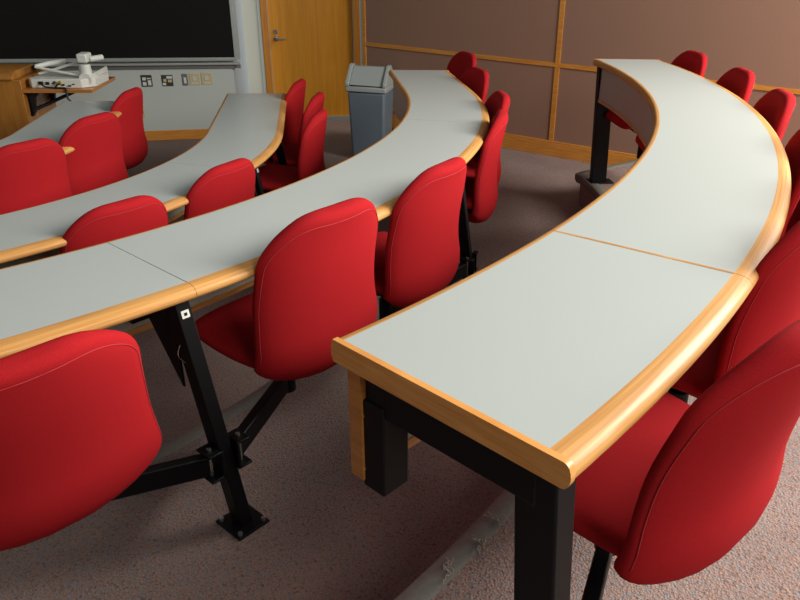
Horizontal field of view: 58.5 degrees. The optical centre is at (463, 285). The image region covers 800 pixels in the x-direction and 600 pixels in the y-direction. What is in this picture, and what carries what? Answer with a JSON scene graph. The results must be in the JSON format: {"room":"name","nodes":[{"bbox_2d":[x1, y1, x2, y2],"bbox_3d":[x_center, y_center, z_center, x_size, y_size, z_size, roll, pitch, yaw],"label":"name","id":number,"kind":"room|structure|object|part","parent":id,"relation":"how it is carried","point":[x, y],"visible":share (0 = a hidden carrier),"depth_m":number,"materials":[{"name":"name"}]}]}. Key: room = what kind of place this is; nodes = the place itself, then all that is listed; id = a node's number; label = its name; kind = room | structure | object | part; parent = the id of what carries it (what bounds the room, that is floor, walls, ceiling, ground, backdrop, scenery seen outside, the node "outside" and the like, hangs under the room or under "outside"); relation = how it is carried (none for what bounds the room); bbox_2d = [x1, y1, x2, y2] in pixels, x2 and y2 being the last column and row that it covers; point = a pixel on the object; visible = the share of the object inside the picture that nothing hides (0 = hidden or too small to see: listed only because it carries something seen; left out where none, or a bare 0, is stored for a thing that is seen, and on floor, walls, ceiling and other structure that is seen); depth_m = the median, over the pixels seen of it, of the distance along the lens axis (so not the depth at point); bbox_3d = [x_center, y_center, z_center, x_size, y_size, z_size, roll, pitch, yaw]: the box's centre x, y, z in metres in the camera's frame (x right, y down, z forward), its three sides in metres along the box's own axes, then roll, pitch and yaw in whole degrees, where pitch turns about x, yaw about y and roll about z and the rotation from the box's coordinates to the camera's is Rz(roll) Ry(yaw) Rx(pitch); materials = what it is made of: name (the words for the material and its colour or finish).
{"room":"lecture hall","nodes":[
{"label":"lecture hall","id":0,"kind":"room"},
{"bbox_2d":[0,61,235,130],"bbox_3d":[-5.200,-2.530,5.502,6.356,3.000,0.120,-6,26,-18],"label":"wall","id":1,"kind":"structure","parent":0,"point":[178,106],"depth_m":6.71,"materials":[{"name":"white paint"}]},
{"bbox_2d":[0,0,240,69],"bbox_3d":[-4.281,-2.615,5.690,4.629,1.730,0.075,-6,26,-18],"label":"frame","id":2,"kind":"object","parent":1,"relation":"attached to","point":[138,32],"visible":1,"depth_m":6.32,"materials":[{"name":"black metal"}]},
{"bbox_2d":[22,62,239,66],"bbox_3d":[-4.313,-1.871,6.033,4.619,0.020,0.075,-6,26,-18],"label":"chalk tray","id":3,"kind":"object","parent":2,"relation":"on","point":[136,64],"depth_m":6.51,"materials":[{"name":"silver metal"}]},
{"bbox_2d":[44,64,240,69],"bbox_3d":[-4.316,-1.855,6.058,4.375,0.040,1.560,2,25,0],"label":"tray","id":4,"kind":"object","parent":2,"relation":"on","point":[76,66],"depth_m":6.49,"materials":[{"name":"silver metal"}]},
{"bbox_3d":[-2.108,-2.901,6.388,0.030,1.650,0.035,-6,26,-18],"label":"rail","id":5,"kind":"part","parent":2,"relation":"part of","materials":[{"name":"silver metal"}]},
{"bbox_2d":[140,75,152,86],"bbox_3d":[-2.937,-1.898,6.571,0.094,0.105,0.010,-6,26,-18],"label":"panel","id":6,"kind":"object","parent":1,"relation":"attached to","point":[146,80],"visible":1,"depth_m":6.57,"materials":[{"name":"grey plastic"}]},
{"bbox_2d":[161,75,173,85],"bbox_3d":[-2.768,-1.916,6.625,0.097,0.102,0.011,-6,26,-18],"label":"panel","id":7,"kind":"object","parent":1,"relation":"attached to","point":[167,80],"visible":1,"depth_m":6.62,"materials":[{"name":"grey plastic"}]},
{"bbox_2d":[144,129,207,140],"bbox_3d":[-5.231,-1.184,6.056,6.351,0.091,0.014,-6,26,-18],"label":"baseboard","id":8,"kind":"structure","parent":1,"relation":"attached to","point":[190,133],"depth_m":6.83,"materials":[{"name":"brown wood"}]},
{"bbox_2d":[181,74,187,85],"bbox_3d":[-2.621,-1.938,6.669,0.051,0.107,0.011,-6,26,-18],"label":"light switch","id":9,"kind":"object","parent":1,"relation":"attached to","point":[184,76],"visible":1,"depth_m":6.67,"materials":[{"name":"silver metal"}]},
{"bbox_2d":[189,73,199,84],"bbox_3d":[-2.540,-1.948,6.695,0.090,0.106,0.010,-6,26,-18],"label":"socket plate","id":10,"kind":"object","parent":1,"relation":"attached to","point":[194,78],"visible":1,"depth_m":6.69,"materials":[{"name":"beige plastic"}]},
{"bbox_2d":[201,73,212,84],"bbox_3d":[-2.438,-1.962,6.726,0.096,0.108,0.010,-6,26,-18],"label":"socket plate","id":11,"kind":"object","parent":1,"relation":"attached to","point":[206,78],"visible":1,"depth_m":6.72,"materials":[{"name":"beige plastic"}]},
{"bbox_2d":[233,0,249,92],"bbox_3d":[-2.242,-2.983,6.718,0.082,3.000,0.684,-1,25,-6],"label":"wall","id":12,"kind":"structure","parent":0,"point":[241,80],"depth_m":7.13,"materials":[{"name":"grey paint"}]},
{"bbox_2d":[241,0,266,92],"bbox_3d":[-1.154,-3.252,7.387,2.488,3.000,0.120,-5,26,-15],"label":"wall","id":13,"kind":"structure","parent":0,"point":[249,7],"depth_m":7.35,"materials":[{"name":"beige paint"}]},
{"bbox_2d":[256,0,266,92],"bbox_3d":[-2.077,-3.140,7.070,0.028,3.000,0.010,-5,26,-15],"label":"trim","id":14,"kind":"structure","parent":13,"relation":"attached to","point":[258,3],"depth_m":7.37,"materials":[{"name":"white paint"}]},
{"bbox_2d":[266,0,353,120],"bbox_3d":[-1.558,-2.786,7.425,0.966,2.095,0.154,-5,26,-15],"label":"door","id":15,"kind":"structure","parent":13,"relation":"in","point":[312,41],"depth_m":7.52,"materials":[{"name":"brown wood"}]},
{"bbox_3d":[-1.910,-2.566,7.370,0.124,0.056,0.074,-5,26,-15],"label":"handle","id":16,"kind":"part","parent":15,"relation":"part of","materials":[{"name":"silver metal"}]},
{"bbox_2d":[259,0,360,92],"bbox_3d":[-1.594,-2.842,7.418,1.028,2.200,0.120,-5,26,-15],"label":"door frame","id":17,"kind":"structure","parent":13,"relation":"attached to","point":[263,5],"depth_m":7.46,"materials":[{"name":"brown wood"}]},
{"bbox_2d":[127,120,390,444],"bbox_3d":[-1.488,-0.366,4.814,15.000,0.100,15.000,2,25,0],"label":"floor","id":18,"kind":"structure","parent":0,"point":[174,407],"depth_m":3.15,"materials":[{"name":"carpet"}]},
{"bbox_2d":[0,64,55,139],"bbox_3d":[-3.616,-1.206,5.319,0.920,0.857,0.640,-3,25,-11],"label":"lectern","id":19,"kind":"object","parent":18,"relation":"on","point":[15,113],"visible":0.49,"depth_m":5.07,"materials":[{"name":"brown wood"}]},
{"bbox_2d":[22,77,115,115],"bbox_3d":[-2.943,-1.432,5.359,0.474,0.200,0.600,-3,25,-11],"label":"shelf","id":20,"kind":"object","parent":19,"relation":"attached to","point":[32,93],"visible":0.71,"depth_m":5.11,"materials":[{"name":"brown wood"}]},
{"bbox_2d":[28,52,108,100],"bbox_3d":[-2.898,-1.536,5.219,0.522,0.353,0.463,-10,27,-25],"label":"camera","id":21,"kind":"object","parent":20,"relation":"on","point":[53,78],"visible":0.99,"depth_m":5.12,"materials":[{"name":"white plastic"}]},
{"bbox_3d":[-2.928,-1.592,5.177,0.354,0.122,0.146,-2,25,-8],"label":"folded arm","id":22,"kind":"part","parent":21,"relation":"part of","materials":[{"name":"white plastic"}]},
{"bbox_3d":[-2.737,-1.591,5.351,0.015,0.081,0.360,-3,25,-11],"label":"light panel","id":23,"kind":"part","parent":21,"relation":"part of","materials":[{"name":"white plastic"}]},
{"bbox_2d":[0,101,121,154],"bbox_3d":[-2.468,-0.377,3.758,0.942,0.740,2.588,8,25,12],"label":"curved desk","id":24,"kind":"object","parent":18,"relation":"on","point":[52,124],"visible":0.2,"depth_m":4.16,"materials":[{"name":"laminate"}]},
{"bbox_3d":[-2.644,-0.760,3.735,0.500,0.038,2.039,8,25,12],"label":"edge trim","id":25,"kind":"part","parent":24,"relation":"part of","materials":[{"name":"brown wood"}]},
{"bbox_2d":[0,138,71,214],"bbox_3d":[-2.212,-0.408,3.474,0.487,0.662,0.470,13,27,23],"label":"chair","id":26,"kind":"object","parent":24,"relation":"attached to","point":[33,172],"visible":0.49,"depth_m":3.31,"materials":[{"name":"red fabric"}]},
{"bbox_3d":[-2.339,-0.670,3.566,0.650,0.038,2.581,9,26,15],"label":"edge trim","id":27,"kind":"part","parent":24,"relation":"part of","materials":[{"name":"brown wood"}]},
{"bbox_2d":[59,112,127,195],"bbox_3d":[-2.157,-0.632,3.945,0.487,0.677,0.470,9,26,14],"label":"chair","id":28,"kind":"object","parent":24,"relation":"attached to","point":[96,161],"visible":0.53,"depth_m":3.78,"materials":[{"name":"red fabric"}]},
{"bbox_2d":[110,87,147,168],"bbox_3d":[-2.367,-0.986,4.723,0.487,0.652,0.470,2,25,0],"label":"chair","id":29,"kind":"object","parent":24,"relation":"attached to","point":[129,103],"visible":0.58,"depth_m":4.62,"materials":[{"name":"red fabric"}]},
{"bbox_2d":[0,93,287,268],"bbox_3d":[-1.564,-0.277,3.615,1.157,0.740,3.868,7,25,11],"label":"curved desk","id":30,"kind":"object","parent":18,"relation":"on","point":[250,126],"visible":0.48,"depth_m":3.25,"materials":[{"name":"laminate"}]},
{"bbox_3d":[-1.873,-0.272,2.743,0.228,0.038,1.751,18,29,31],"label":"edge trim","id":31,"kind":"part","parent":30,"relation":"part of","materials":[{"name":"brown wood"}]},
{"bbox_3d":[-1.732,-0.531,3.615,0.696,0.214,3.391,7,25,11],"label":"modesty panel","id":32,"kind":"part","parent":30,"relation":"part of","materials":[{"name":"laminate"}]},
{"bbox_3d":[-1.666,-0.201,2.606,1.235,0.038,1.743,2,25,0],"label":"edge trim","id":33,"kind":"part","parent":30,"relation":"part of","materials":[{"name":"brown wood"}]},
{"bbox_2d":[60,195,167,253],"bbox_3d":[-1.454,-0.078,2.853,0.487,0.637,0.470,16,28,28],"label":"chair","id":34,"kind":"object","parent":30,"relation":"attached to","point":[130,216],"visible":0.32,"depth_m":2.60,"materials":[{"name":"red fabric"}]},
{"bbox_3d":[-1.736,-0.426,3.663,0.701,0.018,3.394,7,25,11],"label":"trim","id":35,"kind":"part","parent":30,"relation":"part of","materials":[{"name":"brown wood"}]},
{"bbox_3d":[-1.536,-0.976,4.292,0.101,0.038,1.879,-2,25,-8],"label":"edge trim","id":36,"kind":"part","parent":30,"relation":"part of","materials":[{"name":"brown wood"}]},
{"bbox_2d":[184,158,255,219],"bbox_3d":[-1.184,-0.322,3.384,0.487,0.652,0.671,12,27,20],"label":"chair","id":37,"kind":"object","parent":30,"relation":"attached to","point":[232,182],"visible":0.29,"depth_m":3.06,"materials":[{"name":"red fabric"}]},
{"bbox_3d":[-1.506,-1.383,5.173,0.426,0.038,0.010,-3,25,-11],"label":"trim","id":38,"kind":"part","parent":30,"relation":"part of","materials":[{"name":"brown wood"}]},
{"bbox_3d":[-1.138,-0.968,4.306,0.131,0.038,2.023,-1,25,-8],"label":"edge trim","id":39,"kind":"part","parent":30,"relation":"part of","materials":[{"name":"brown wood"}]},
{"bbox_2d":[258,109,327,193],"bbox_3d":[-1.059,-0.742,4.301,0.487,0.652,0.502,3,25,1],"label":"chair","id":40,"kind":"object","parent":30,"relation":"attached to","point":[311,148],"visible":0.59,"depth_m":4.14,"materials":[{"name":"red fabric"}]},
{"bbox_3d":[-1.103,-0.658,4.324,0.406,0.088,0.448,3,25,1],"label":"seat","id":41,"kind":"part","parent":40,"relation":"part of","materials":[{"name":"red fabric"}]},
{"bbox_3d":[-0.906,-0.788,4.255,0.183,0.520,0.470,3,25,1],"label":"backrest","id":42,"kind":"part","parent":40,"relation":"part of","materials":[{"name":"red fabric"}]},
{"bbox_2d":[282,79,305,144],"bbox_3d":[-1.405,-1.200,5.264,0.487,0.652,0.470,3,25,1],"label":"chair","id":43,"kind":"object","parent":30,"relation":"attached to","point":[295,97],"visible":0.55,"depth_m":5.09,"materials":[{"name":"red fabric"}]},
{"bbox_2d":[264,92,324,166],"bbox_3d":[-1.177,-0.975,4.795,0.487,0.652,0.470,2,25,0],"label":"chair","id":44,"kind":"object","parent":30,"relation":"attached to","point":[316,103],"visible":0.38,"depth_m":4.63,"materials":[{"name":"red fabric"}]},
{"bbox_3d":[-1.220,-0.897,4.832,0.406,0.088,0.448,2,25,0],"label":"seat","id":45,"kind":"part","parent":44,"relation":"part of","materials":[{"name":"red fabric"}]},
{"bbox_3d":[-1.023,-1.030,4.769,0.183,0.520,0.470,2,25,0],"label":"backrest","id":46,"kind":"part","parent":44,"relation":"part of","materials":[{"name":"red fabric"}]},
{"bbox_2d":[345,63,392,155],"bbox_3d":[-0.831,-1.568,6.374,0.363,0.815,0.363,5,25,7],"label":"bin","id":47,"kind":"object","parent":18,"relation":"on","point":[369,88],"visible":0.82,"depth_m":6.20,"materials":[{"name":"plastic"}]},
{"bbox_2d":[0,148,590,599],"bbox_3d":[1.202,1.539,0.518,7.854,0.228,11.621,10,26,16],"label":"floor","id":48,"kind":"structure","parent":0,"point":[328,535],"depth_m":2.00,"materials":[{"name":"carpet"}]},
{"bbox_2d":[0,70,488,540],"bbox_3d":[-0.637,-0.187,2.949,1.329,0.740,4.864,10,26,17],"label":"curved desk","id":49,"kind":"object","parent":48,"relation":"on","point":[134,284],"visible":0.72,"depth_m":1.89,"materials":[{"name":"laminate"}]},
{"bbox_3d":[-1.429,0.067,1.501,1.287,0.038,0.088,-17,31,-36],"label":"edge trim","id":50,"kind":"part","parent":49,"relation":"part of","materials":[{"name":"brown wood"}]},
{"bbox_3d":[-1.180,0.202,1.227,1.458,0.038,0.115,-17,31,-36],"label":"edge trim","id":51,"kind":"part","parent":49,"relation":"part of","materials":[{"name":"brown wood"}]},
{"bbox_2d":[0,329,209,550],"bbox_3d":[-0.909,0.291,1.589,0.551,0.607,0.600,24,33,39],"label":"chair","id":52,"kind":"object","parent":49,"relation":"attached to","point":[80,432],"visible":0.99,"depth_m":1.42,"materials":[{"name":"red fabric"}]},
{"bbox_3d":[-0.825,0.492,1.787,0.348,0.060,0.030,-9,27,-24],"label":"swing arm","id":53,"kind":"part","parent":52,"relation":"part of","materials":[{"name":"black metal"}]},
{"bbox_3d":[-0.621,0.660,1.992,0.110,0.008,0.100,20,30,34],"label":"plate","id":54,"kind":"part","parent":49,"relation":"part of","materials":[{"name":"black metal"}]},
{"bbox_3d":[-0.560,-0.434,2.652,0.158,0.038,1.823,11,26,18],"label":"edge trim","id":55,"kind":"part","parent":49,"relation":"part of","materials":[{"name":"brown wood"}]},
{"bbox_3d":[-0.808,-0.438,2.941,0.856,0.214,4.378,10,26,17],"label":"modesty panel","id":56,"kind":"part","parent":49,"relation":"part of","materials":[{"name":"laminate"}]},
{"bbox_3d":[-0.812,-0.332,2.989,0.862,0.018,4.382,10,26,17],"label":"trim","id":57,"kind":"part","parent":49,"relation":"part of","materials":[{"name":"brown wood"}]},
{"bbox_2d":[195,197,377,454],"bbox_3d":[-0.548,0.051,2.064,0.487,0.667,0.571,18,29,31],"label":"chair","id":58,"kind":"object","parent":49,"relation":"attached to","point":[314,285],"visible":0.93,"depth_m":1.92,"materials":[{"name":"red fabric"}]},
{"bbox_3d":[-0.555,0.110,2.162,0.406,0.088,0.448,18,29,31],"label":"seat","id":59,"kind":"part","parent":58,"relation":"part of","materials":[{"name":"red fabric"}]},
{"bbox_3d":[-0.592,0.371,2.068,0.030,0.060,0.341,6,25,8],"label":"swing arm","id":60,"kind":"part","parent":58,"relation":"part of","materials":[{"name":"black metal"}]},
{"bbox_3d":[-0.393,0.009,1.993,0.183,0.520,0.470,18,29,31],"label":"backrest","id":61,"kind":"part","parent":58,"relation":"part of","materials":[{"name":"red fabric"}]},
{"bbox_3d":[-0.197,-0.363,2.529,0.194,0.038,2.066,11,26,18],"label":"edge trim","id":62,"kind":"part","parent":49,"relation":"part of","materials":[{"name":"brown wood"}]},
{"bbox_3d":[-0.372,-1.130,4.173,0.081,0.038,1.611,-1,25,-8],"label":"edge trim","id":63,"kind":"part","parent":49,"relation":"part of","materials":[{"name":"brown wood"}]},
{"bbox_2d":[374,157,467,319],"bbox_3d":[-0.189,-0.209,2.674,0.487,0.652,0.743,15,28,25],"label":"chair","id":64,"kind":"object","parent":49,"relation":"attached to","point":[418,256],"visible":0.88,"depth_m":2.37,"materials":[{"name":"red fabric"}]},
{"bbox_3d":[-0.293,-0.091,2.618,0.406,0.088,0.448,15,28,25],"label":"seat","id":65,"kind":"part","parent":64,"relation":"part of","materials":[{"name":"red fabric"}]},
{"bbox_3d":[-0.139,0.003,2.899,0.030,0.060,0.485,19,29,31],"label":"swing arm","id":66,"kind":"part","parent":64,"relation":"part of","materials":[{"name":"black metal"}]},
{"bbox_2d":[447,51,476,79],"bbox_3d":[-0.141,-1.315,5.067,0.487,0.652,0.629,-9,27,-22],"label":"chair","id":67,"kind":"object","parent":49,"relation":"attached to","point":[460,62],"visible":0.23,"depth_m":5.12,"materials":[{"name":"red fabric"}]},
{"bbox_3d":[0.024,-1.129,4.202,0.105,0.038,1.720,-1,25,-8],"label":"edge trim","id":68,"kind":"part","parent":49,"relation":"part of","materials":[{"name":"brown wood"}]},
{"bbox_2d":[459,67,488,103],"bbox_3d":[-0.085,-1.045,4.511,0.487,0.632,0.572,-8,27,-20],"label":"chair","id":69,"kind":"object","parent":49,"relation":"attached to","point":[476,79],"visible":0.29,"depth_m":4.46,"materials":[{"name":"red fabric"}]},
{"bbox_2d":[465,110,507,222],"bbox_3d":[-0.056,-0.495,3.338,0.487,0.622,0.651,4,25,5],"label":"chair","id":70,"kind":"object","parent":49,"relation":"attached to","point":[481,191],"visible":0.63,"depth_m":3.23,"materials":[{"name":"red fabric"}]},
{"bbox_3d":[-0.089,-0.470,3.454,0.406,0.088,0.448,4,25,5],"label":"seat","id":71,"kind":"part","parent":70,"relation":"part of","materials":[{"name":"red fabric"}]},
{"bbox_2d":[466,91,509,184],"bbox_3d":[-0.021,-0.766,3.927,0.487,0.622,0.619,-2,25,-8],"label":"chair","id":72,"kind":"object","parent":49,"relation":"attached to","point":[499,100],"visible":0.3,"depth_m":3.77,"materials":[{"name":"red fabric"}]},
{"bbox_3d":[-0.054,-0.668,3.885,0.406,0.088,0.448,-2,25,-8],"label":"seat","id":73,"kind":"part","parent":72,"relation":"part of","materials":[{"name":"red fabric"}]},
{"bbox_2d":[151,295,379,463],"bbox_3d":[-1.009,0.168,3.095,1.046,0.059,4.656,12,27,20],"label":"step nosing","id":74,"kind":"structure","parent":48,"relation":"attached to","point":[180,441],"depth_m":2.37,"materials":[{"name":"grey plastic"}]},
{"bbox_2d":[365,0,799,154],"bbox_3d":[1.750,-1.972,4.851,6.135,3.000,0.120,16,28,27],"label":"wall","id":75,"kind":"structure","parent":0,"point":[761,37],"depth_m":5.50,"materials":[{"name":"paint"}]},
{"bbox_2d":[359,0,362,64],"bbox_3d":[-0.756,-2.808,6.457,0.030,3.000,0.604,16,28,27],"label":"trim","id":76,"kind":"structure","parent":75,"relation":"attached to","point":[360,2],"depth_m":6.41,"materials":[{"name":"beige paint"}]},
{"bbox_2d":[361,0,565,140],"bbox_3d":[0.385,-2.333,5.522,3.010,3.000,0.010,16,28,27],"label":"trim","id":77,"kind":"structure","parent":75,"relation":"attached to","point":[562,2],"depth_m":5.64,"materials":[{"name":"brown wood"}]},
{"bbox_2d":[392,115,636,165],"bbox_3d":[1.675,-0.853,5.306,6.135,0.125,0.016,16,28,27],"label":"baseboard","id":78,"kind":"structure","parent":75,"relation":"attached to","point":[510,141],"depth_m":5.80,"materials":[{"name":"brown wood"}]},
{"bbox_2d":[366,42,799,94],"bbox_3d":[1.699,-1.451,5.033,6.135,0.032,0.009,16,28,27],"label":"trim","id":79,"kind":"structure","parent":75,"relation":"attached to","point":[533,62],"depth_m":5.71,"materials":[{"name":"brown wood"}]},
{"bbox_2d":[431,164,799,599],"bbox_3d":[1.238,1.585,-0.088,6.492,0.201,10.542,17,29,29],"label":"floor","id":80,"kind":"structure","parent":0,"point":[764,564],"depth_m":1.64,"materials":[{"name":"carpet"}]},
{"bbox_2d":[472,535,492,553],"bbox_3d":[0.044,0.606,1.666,0.051,0.009,0.054,2,25,0],"label":"thread","id":81,"kind":"object","parent":80,"relation":"on","point":[485,541],"visible":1,"depth_m":1.67,"materials":[{"name":"beige fabric"}]},
{"bbox_2d":[394,159,637,599],"bbox_3d":[0.064,0.197,2.640,1.067,0.059,6.526,15,28,26],"label":"step nosing","id":82,"kind":"structure","parent":80,"relation":"attached to","point":[429,583],"depth_m":1.67,"materials":[{"name":"grey plastic"}]},
{"bbox_2d":[443,557,453,583],"bbox_3d":[-0.036,0.638,1.591,0.026,0.009,0.076,2,25,0],"label":"thread","id":83,"kind":"object","parent":82,"relation":"on","point":[444,567],"visible":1,"depth_m":1.60,"materials":[{"name":"beige fabric"}]},
{"bbox_2d":[483,511,507,525],"bbox_3d":[0.083,0.571,1.746,0.066,0.009,0.038,19,30,33],"label":"thread","id":84,"kind":"object","parent":82,"relation":"on","point":[499,521],"visible":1,"depth_m":1.75,"materials":[{"name":"beige fabric"}]},
{"bbox_2d":[331,59,790,599],"bbox_3d":[0.706,-0.235,2.683,0.902,0.740,3.980,8,26,13],"label":"curved desk","id":85,"kind":"object","parent":80,"relation":"on","point":[524,370],"visible":0.86,"depth_m":1.13,"materials":[{"name":"laminate"}]},
{"bbox_3d":[-0.163,0.211,1.100,0.028,0.203,0.012,22,31,36],"label":"trim","id":86,"kind":"part","parent":85,"relation":"part of","materials":[{"name":"brown wood"}]},
{"bbox_3d":[0.004,-0.002,1.288,0.031,0.038,0.619,19,30,32],"label":"edge trim","id":87,"kind":"part","parent":85,"relation":"part of","materials":[{"name":"brown wood"}]},
{"bbox_3d":[-0.035,0.157,0.940,0.332,0.038,0.283,2,25,0],"label":"trim","id":88,"kind":"part","parent":85,"relation":"part of","materials":[{"name":"brown wood"}]},
{"bbox_3d":[0.515,-0.382,2.654,0.417,0.018,3.566,9,26,14],"label":"trim","id":89,"kind":"part","parent":85,"relation":"part of","materials":[{"name":"brown wood"}]},
{"bbox_3d":[0.518,-0.474,2.612,0.412,0.184,3.563,9,26,14],"label":"modesty panel","id":90,"kind":"part","parent":85,"relation":"part of","materials":[{"name":"laminate"}]},
{"bbox_3d":[0.110,0.527,1.026,0.106,0.696,0.059,21,31,36],"label":"leg","id":91,"kind":"part","parent":85,"relation":"part of","materials":[{"name":"black metal"}]},
{"bbox_3d":[0.861,-0.664,4.496,0.150,0.008,0.100,-2,25,-9],"label":"plate","id":92,"kind":"part","parent":85,"relation":"part of","materials":[{"name":"black metal"}]},
{"bbox_3d":[0.621,-0.700,2.845,0.303,0.038,3.031,7,25,9],"label":"edge trim","id":93,"kind":"part","parent":85,"relation":"part of","materials":[{"name":"brown wood"}]},
{"bbox_3d":[0.322,0.108,1.075,0.051,0.038,0.679,19,30,32],"label":"edge trim","id":94,"kind":"part","parent":85,"relation":"part of","materials":[{"name":"brown wood"}]},
{"bbox_2d":[606,50,706,158],"bbox_3d":[1.117,-1.055,4.165,0.487,0.622,0.470,-1,25,-7],"label":"chair","id":95,"kind":"object","parent":85,"relation":"attached to","point":[693,61],"visible":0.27,"depth_m":4.08,"materials":[{"name":"red fabric"}]},
{"bbox_3d":[1.074,-0.988,4.191,0.406,0.088,0.448,-1,25,-7],"label":"seat","id":96,"kind":"part","parent":95,"relation":"part of","materials":[{"name":"red fabric"}]},
{"bbox_3d":[1.268,-1.105,4.163,0.183,0.520,0.470,-1,25,-7],"label":"backrest","id":97,"kind":"part","parent":95,"relation":"part of","materials":[{"name":"red fabric"}]},
{"bbox_2d":[573,319,799,599],"bbox_3d":[0.288,0.266,1.213,0.601,0.646,0.522,-20,33,-39],"label":"chair","id":98,"kind":"object","parent":85,"relation":"attached to","point":[681,487],"visible":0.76,"depth_m":1.04,"materials":[{"name":"red fabric"}]},
{"bbox_3d":[0.214,0.570,1.226,0.030,0.060,0.377,11,26,18],"label":"swing arm","id":99,"kind":"part","parent":98,"relation":"part of","materials":[{"name":"black metal"}]},
{"bbox_3d":[0.293,0.307,1.328,0.448,0.088,0.406,-20,33,-39],"label":"seat","id":100,"kind":"part","parent":98,"relation":"part of","materials":[{"name":"red fabric"}]},
{"bbox_2d":[635,67,754,151],"bbox_3d":[1.140,-0.776,3.563,0.487,0.622,0.470,2,25,0],"label":"chair","id":101,"kind":"object","parent":85,"relation":"attached to","point":[740,81],"visible":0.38,"depth_m":3.43,"materials":[{"name":"red fabric"}]},
{"bbox_3d":[1.097,-0.711,3.594,0.406,0.088,0.448,2,25,0],"label":"seat","id":102,"kind":"part","parent":101,"relation":"part of","materials":[{"name":"red fabric"}]},
{"bbox_3d":[1.293,-0.816,3.540,0.183,0.520,0.470,2,25,0],"label":"backrest","id":103,"kind":"part","parent":101,"relation":"part of","materials":[{"name":"red fabric"}]},
{"bbox_3d":[0.999,-0.656,2.781,0.347,0.038,3.326,7,25,9],"label":"edge trim","id":104,"kind":"part","parent":85,"relation":"part of","materials":[{"name":"brown wood"}]},
{"bbox_2d":[668,220,799,402],"bbox_3d":[0.585,0.056,1.686,0.487,0.652,0.470,22,31,36],"label":"chair","id":105,"kind":"object","parent":85,"relation":"attached to","point":[772,305],"visible":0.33,"depth_m":1.42,"materials":[{"name":"red fabric"}]},
{"bbox_3d":[0.551,0.123,1.746,0.406,0.088,0.448,22,31,36],"label":"seat","id":106,"kind":"part","parent":105,"relation":"part of","materials":[{"name":"red fabric"}]},
{"bbox_3d":[0.700,0.041,1.569,0.183,0.520,0.470,22,31,36],"label":"backrest","id":107,"kind":"part","parent":105,"relation":"part of","materials":[{"name":"red fabric"}]},
{"bbox_2d":[753,88,795,140],"bbox_3d":[1.087,-0.530,3.034,0.487,0.617,0.470,5,25,7],"label":"chair","id":108,"kind":"object","parent":85,"relation":"attached to","point":[776,106],"visible":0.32,"depth_m":2.83,"materials":[{"name":"red fabric"}]},
{"bbox_2d":[779,129,799,239],"bbox_3d":[0.937,-0.265,2.443,0.487,0.622,0.470,9,26,15],"label":"chair","id":109,"kind":"object","parent":85,"relation":"attached to","point":[792,149],"visible":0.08,"depth_m":2.31,"materials":[{"name":"red fabric"}]},
{"bbox_2d":[784,199,799,234],"bbox_3d":[0.769,-0.076,2.008,0.487,0.632,0.558,12,27,21],"label":"chair","id":110,"kind":"object","parent":85,"relation":"attached to","point":[795,217],"visible":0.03,"depth_m":2.02,"materials":[{"name":"red fabric"}]}
]}

